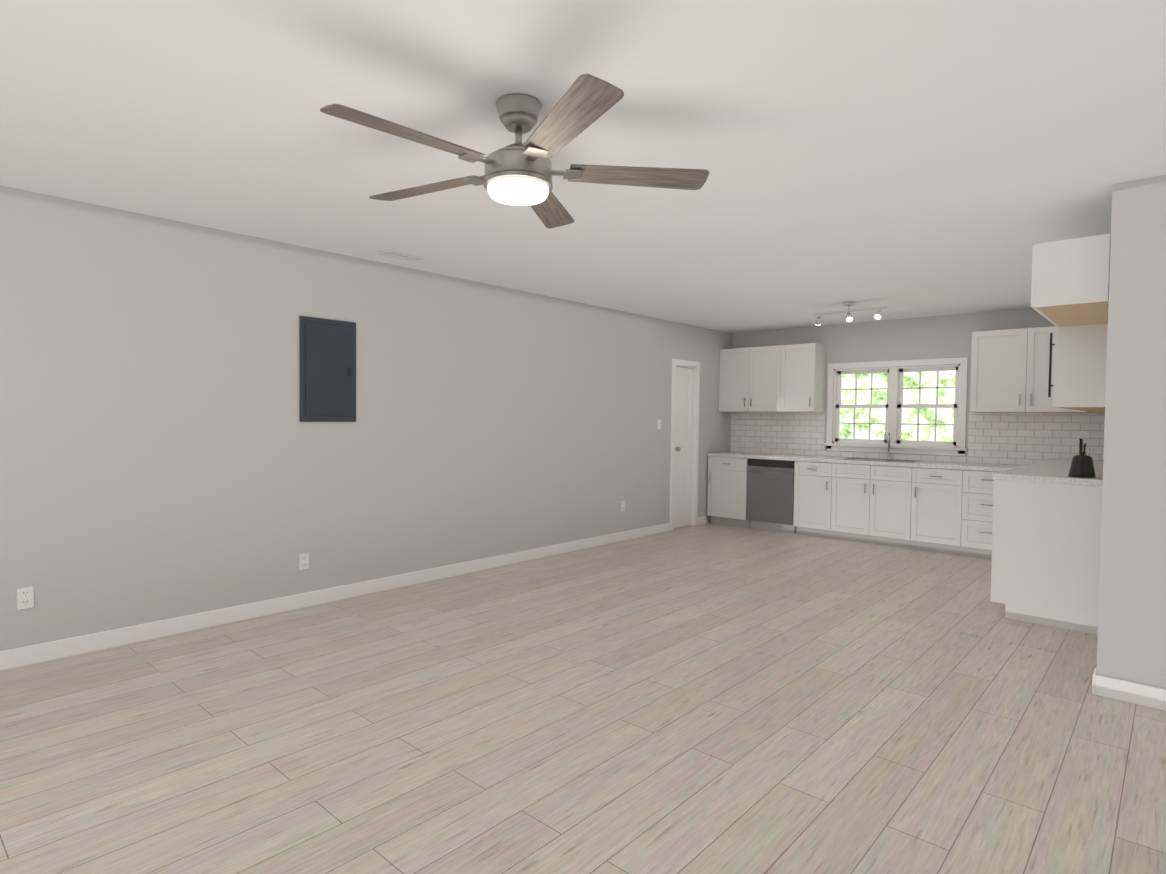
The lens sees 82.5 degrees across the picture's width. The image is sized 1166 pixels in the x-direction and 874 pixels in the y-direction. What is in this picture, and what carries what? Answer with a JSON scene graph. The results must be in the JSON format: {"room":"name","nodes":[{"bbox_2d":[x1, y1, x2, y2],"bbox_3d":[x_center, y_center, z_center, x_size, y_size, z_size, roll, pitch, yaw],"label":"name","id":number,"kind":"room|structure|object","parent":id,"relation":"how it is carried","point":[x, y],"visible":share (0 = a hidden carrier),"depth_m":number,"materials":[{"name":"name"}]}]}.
{"room":"kitchen","nodes":[
{"label":"kitchen","id":0,"kind":"room"},
{"bbox_2d":[0,185,732,650],"bbox_3d":[-1.777,-0.068,4.908,0.120,2.510,11.440,2,2,42],"label":"wall","id":1,"kind":"structure","parent":0,"point":[164,453],"depth_m":4.46,"materials":[{"name":"grey paint"}]},
{"bbox_2d":[17,586,33,609],"bbox_3d":[-2.961,0.855,3.529,0.010,0.114,0.070,2,2,42],"label":"electrical outlet","id":2,"kind":"object","parent":1,"relation":"attached to","point":[25,597],"visible":1,"depth_m":3.53,"materials":[{"name":"white plastic"}]},
{"bbox_2d":[299,553,308,570],"bbox_3d":[-1.951,0.873,4.653,0.010,0.114,0.070,2,2,42],"label":"electrical outlet","id":3,"kind":"object","parent":1,"relation":"attached to","point":[303,561],"visible":1,"depth_m":4.65,"materials":[{"name":"white plastic"}]},
{"bbox_2d":[299,316,355,421],"bbox_3d":[-1.811,-0.473,4.742,0.026,0.730,0.420,2,2,42],"label":"electrical panel","id":4,"kind":"object","parent":1,"relation":"attached to","point":[327,370],"visible":1,"depth_m":4.73,"materials":[{"name":"grey metal"}]},
{"bbox_2d":[0,523,669,670],"bbox_3d":[-2.219,1.149,4.364,0.017,0.100,9.765,2,2,42],"label":"baseboard","id":5,"kind":"structure","parent":1,"relation":"attached to","point":[37,653],"depth_m":4.48,"materials":[{"name":"white wood"}]},
{"bbox_2d":[621,501,624,511],"bbox_3d":[0.443,0.762,7.313,0.010,0.114,0.070,2,2,42],"label":"electrical outlet","id":6,"kind":"object","parent":1,"relation":"attached to","point":[622,506],"visible":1,"depth_m":7.30,"materials":[{"name":"white plastic"}]},
{"bbox_2d":[657,420,660,428],"bbox_3d":[0.897,-0.147,7.774,0.020,0.114,0.070,2,2,42],"label":"light switch","id":7,"kind":"object","parent":1,"relation":"attached to","point":[658,424],"visible":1,"depth_m":7.77,"materials":[{"name":"white plastic"}]},
{"bbox_2d":[674,367,692,527],"bbox_3d":[1.239,0.130,8.206,0.121,1.974,0.434,2,2,42],"label":"door","id":8,"kind":"structure","parent":1,"relation":"in","point":[683,446],"depth_m":8.24,"materials":[{"name":"white wood"}]},
{"bbox_2d":[669,359,699,530],"bbox_3d":[1.212,0.091,8.229,0.138,2.065,0.600,2,2,42],"label":"door frame","id":9,"kind":"structure","parent":1,"relation":"attached to","point":[695,428],"depth_m":8.35,"materials":[{"name":"white wood"}]},
{"bbox_2d":[0,522,1165,873],"bbox_3d":[1.013,1.313,2.426,7.660,0.050,11.440,2,2,42],"label":"floor","id":10,"kind":"structure","parent":0,"point":[712,698],"depth_m":2.84,"materials":[{"name":"laminate"}]},
{"bbox_2d":[707,456,749,527],"bbox_3d":[2.016,0.686,8.622,0.555,0.870,0.600,2,2,42],"label":"base cabinet","id":11,"kind":"object","parent":10,"relation":"on","point":[727,476],"depth_m":8.40,"materials":[{"name":"white wood"}]},
{"bbox_2d":[707,452,1023,471],"bbox_3d":[3.128,0.272,7.607,3.565,0.040,0.610,2,2,42],"label":"countertop","id":12,"kind":"structure","parent":11,"relation":"on","point":[943,465],"depth_m":7.27,"materials":[{"name":"stone"}]},
{"bbox_2d":[845,458,921,462],"bbox_3d":[3.327,0.257,7.407,0.760,0.004,0.400,2,2,42],"label":"sink rim","id":13,"kind":"object","parent":12,"relation":"on","point":[891,460],"visible":1,"depth_m":7.38,"materials":[{"name":"silver metal"}]},
{"bbox_2d":[884,429,895,458],"bbox_3d":[3.467,0.085,7.524,0.096,0.346,0.187,2,2,42],"label":"sink faucet","id":14,"kind":"object","parent":12,"relation":"on","point":[889,453],"visible":0.98,"depth_m":7.58,"materials":[{"name":"silver metal"}]},
{"bbox_2d":[747,458,795,533],"bbox_3d":[2.432,0.703,8.214,0.605,0.868,0.649,2,2,42],"label":"dishwasher","id":15,"kind":"object","parent":10,"relation":"on","point":[770,495],"visible":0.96,"depth_m":8.00,"materials":[{"name":"silver metal"}]},
{"bbox_2d":[793,461,838,538],"bbox_3d":[2.861,0.717,7.862,0.499,0.870,0.600,2,2,42],"label":"base cabinet","id":16,"kind":"object","parent":10,"relation":"on","point":[816,484],"depth_m":7.64,"materials":[{"name":"white wood"}]},
{"bbox_2d":[835,463,918,548],"bbox_3d":[3.317,0.733,7.453,0.953,0.870,0.600,2,2,42],"label":"base cabinet","id":17,"kind":"object","parent":10,"relation":"on","point":[876,504],"depth_m":7.18,"materials":[{"name":"white wood"}]},
{"bbox_2d":[915,468,962,554],"bbox_3d":[3.783,0.750,7.034,0.526,0.870,0.600,2,2,42],"label":"base cabinet","id":18,"kind":"object","parent":10,"relation":"on","point":[949,511],"depth_m":6.77,"materials":[{"name":"white wood"}]},
{"bbox_2d":[963,470,997,558],"bbox_3d":[4.125,0.762,6.727,0.506,0.870,0.600,2,2,42],"label":"base cabinet","id":19,"kind":"object","parent":10,"relation":"on","point":[978,486],"depth_m":6.55,"materials":[{"name":"white wood"}]},
{"bbox_2d":[990,480,1102,634],"bbox_3d":[3.373,0.772,4.715,0.660,0.950,0.851,2,2,42],"label":"base cabinet","id":20,"kind":"object","parent":10,"relation":"on","point":[1046,547],"visible":0.81,"depth_m":4.39,"materials":[{"name":"white wood"}]},
{"bbox_2d":[992,459,1102,485],"bbox_3d":[3.996,0.264,5.397,0.670,0.040,2.736,2,2,42],"label":"countertop","id":21,"kind":"structure","parent":20,"relation":"on","point":[1051,471],"depth_m":4.63,"materials":[{"name":"stone"}]},
{"bbox_2d":[1068,439,1095,477],"bbox_3d":[3.315,0.136,4.411,0.148,0.258,0.287,2,2,42],"label":"dustpan","id":22,"kind":"object","parent":21,"relation":"on","point":[1082,465],"visible":1,"depth_m":4.35,"materials":[{"name":"black plastic"}]},
{"bbox_2d":[0,0,1165,333],"bbox_3d":[1.040,-1.246,2.353,7.660,0.050,11.440,2,2,42],"label":"ceiling","id":23,"kind":"structure","parent":0,"point":[910,158],"depth_m":2.71,"materials":[{"name":"white paint"}]},
{"bbox_2d":[375,251,423,262],"bbox_3d":[-1.330,-1.307,4.832,0.140,0.014,0.320,2,2,42],"label":"ceiling vent","id":24,"kind":"object","parent":23,"relation":"in","point":[398,256],"visible":1,"depth_m":4.80,"materials":[{"name":"white plastic"}]},
{"bbox_2d":[320,74,708,227],"bbox_3d":[-0.276,-1.063,2.453,1.390,0.344,1.360,2,2,42],"label":"ceiling fan","id":25,"kind":"object","parent":23,"relation":"hanging from","point":[517,173],"visible":1,"depth_m":2.39,"materials":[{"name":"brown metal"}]},
{"bbox_2d":[813,302,886,324],"bbox_3d":[2.617,-1.226,6.551,0.128,0.193,0.717,-1,2,-40],"label":"track light","id":26,"kind":"object","parent":23,"relation":"attached to","point":[877,315],"visible":1,"depth_m":6.51,"materials":[{"name":"silver metal"}]},
{"bbox_2d":[732,308,1094,464],"bbox_3d":[3.682,-0.088,7.612,4.385,2.510,0.120,2,2,42],"label":"wall","id":27,"kind":"structure","parent":0,"point":[942,336],"depth_m":7.56,"materials":[{"name":"grey paint"}]},
{"bbox_2d":[719,345,786,411],"bbox_3d":[2.248,-0.736,8.584,0.915,0.821,0.330,2,2,42],"label":"upper cabinet","id":28,"kind":"object","parent":27,"relation":"attached to","point":[785,378],"depth_m":8.44,"materials":[{"name":"white wood"}]},
{"bbox_2d":[783,343,825,411],"bbox_3d":[2.684,-0.720,8.192,0.486,0.821,0.330,2,2,42],"label":"upper cabinet","id":29,"kind":"object","parent":27,"relation":"attached to","point":[806,363],"depth_m":8.03,"materials":[{"name":"white wood"}]},
{"bbox_2d":[824,357,967,455],"bbox_3d":[3.581,-0.346,7.666,1.550,1.060,0.165,2,2,42],"label":"window","id":30,"kind":"structure","parent":27,"relation":"in","point":[894,405],"depth_m":7.63,"materials":[{"name":"white wood"}]},
{"bbox_2d":[730,412,1104,464],"bbox_3d":[3.593,-0.013,7.606,4.264,0.537,0.010,2,2,42],"label":"tile backsplash","id":31,"kind":"structure","parent":27,"relation":"attached to","point":[1014,438],"depth_m":7.01,"materials":[{"name":"white tile"}]},
{"bbox_2d":[970,326,1089,412],"bbox_3d":[4.432,-0.655,6.602,0.960,0.823,0.360,2,2,42],"label":"upper cabinet","id":32,"kind":"object","parent":27,"relation":"attached to","point":[1009,370],"visible":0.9,"depth_m":6.57,"materials":[{"name":"white wood"}]},
{"bbox_2d":[1096,175,1165,688],"bbox_3d":[3.820,0.068,2.219,3.275,2.510,0.120,2,2,42],"label":"wall","id":33,"kind":"structure","parent":0,"point":[1131,643],"depth_m":3.19,"materials":[{"name":"grey paint"}]},
{"bbox_2d":[1092,668,1165,710],"bbox_3d":[3.697,1.271,2.261,3.129,0.100,0.017,2,2,42],"label":"baseboard","id":34,"kind":"structure","parent":33,"relation":"attached to","point":[1132,692],"depth_m":3.21,"materials":[{"name":"white wood"}]},
{"bbox_3d":[3.957,-0.003,4.730,0.120,2.510,3.800,2,2,42],"label":"wall","id":35,"kind":"structure","parent":0,"visible":0},
{"bbox_2d":[1031,234,1110,329],"bbox_3d":[2.869,-0.874,3.842,0.330,0.341,0.950,2,2,42],"label":"upper cabinet","id":36,"kind":"object","parent":35,"relation":"attached to","point":[1070,290],"depth_m":3.51,"materials":[{"name":"white wood"}]},
{"bbox_2d":[1048,326,1107,409],"bbox_3d":[3.341,-0.604,4.402,0.362,0.820,0.507,2,2,42],"label":"upper cabinet","id":37,"kind":"object","parent":35,"relation":"attached to","point":[1080,353],"depth_m":4.23,"materials":[{"name":"white wood"}]},
{"bbox_2d":[1080,410,1104,412],"bbox_3d":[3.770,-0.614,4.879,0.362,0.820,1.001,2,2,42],"label":"upper cabinet","id":38,"kind":"object","parent":35,"relation":"attached to","point":[1096,411],"depth_m":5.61,"materials":[{"name":"white"}]},
{"label":"outside","id":39,"kind":"structure","parent":0,"visible":0},
{"bbox_2d":[839,370,955,441],"bbox_3d":[5.062,-0.465,9.242,10.000,6.000,0.001,2,2,42],"label":"window panes","id":40,"kind":"object","parent":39,"point":[945,413],"depth_m":9.59,"materials":[{"name":"clear glass"}]}
]}

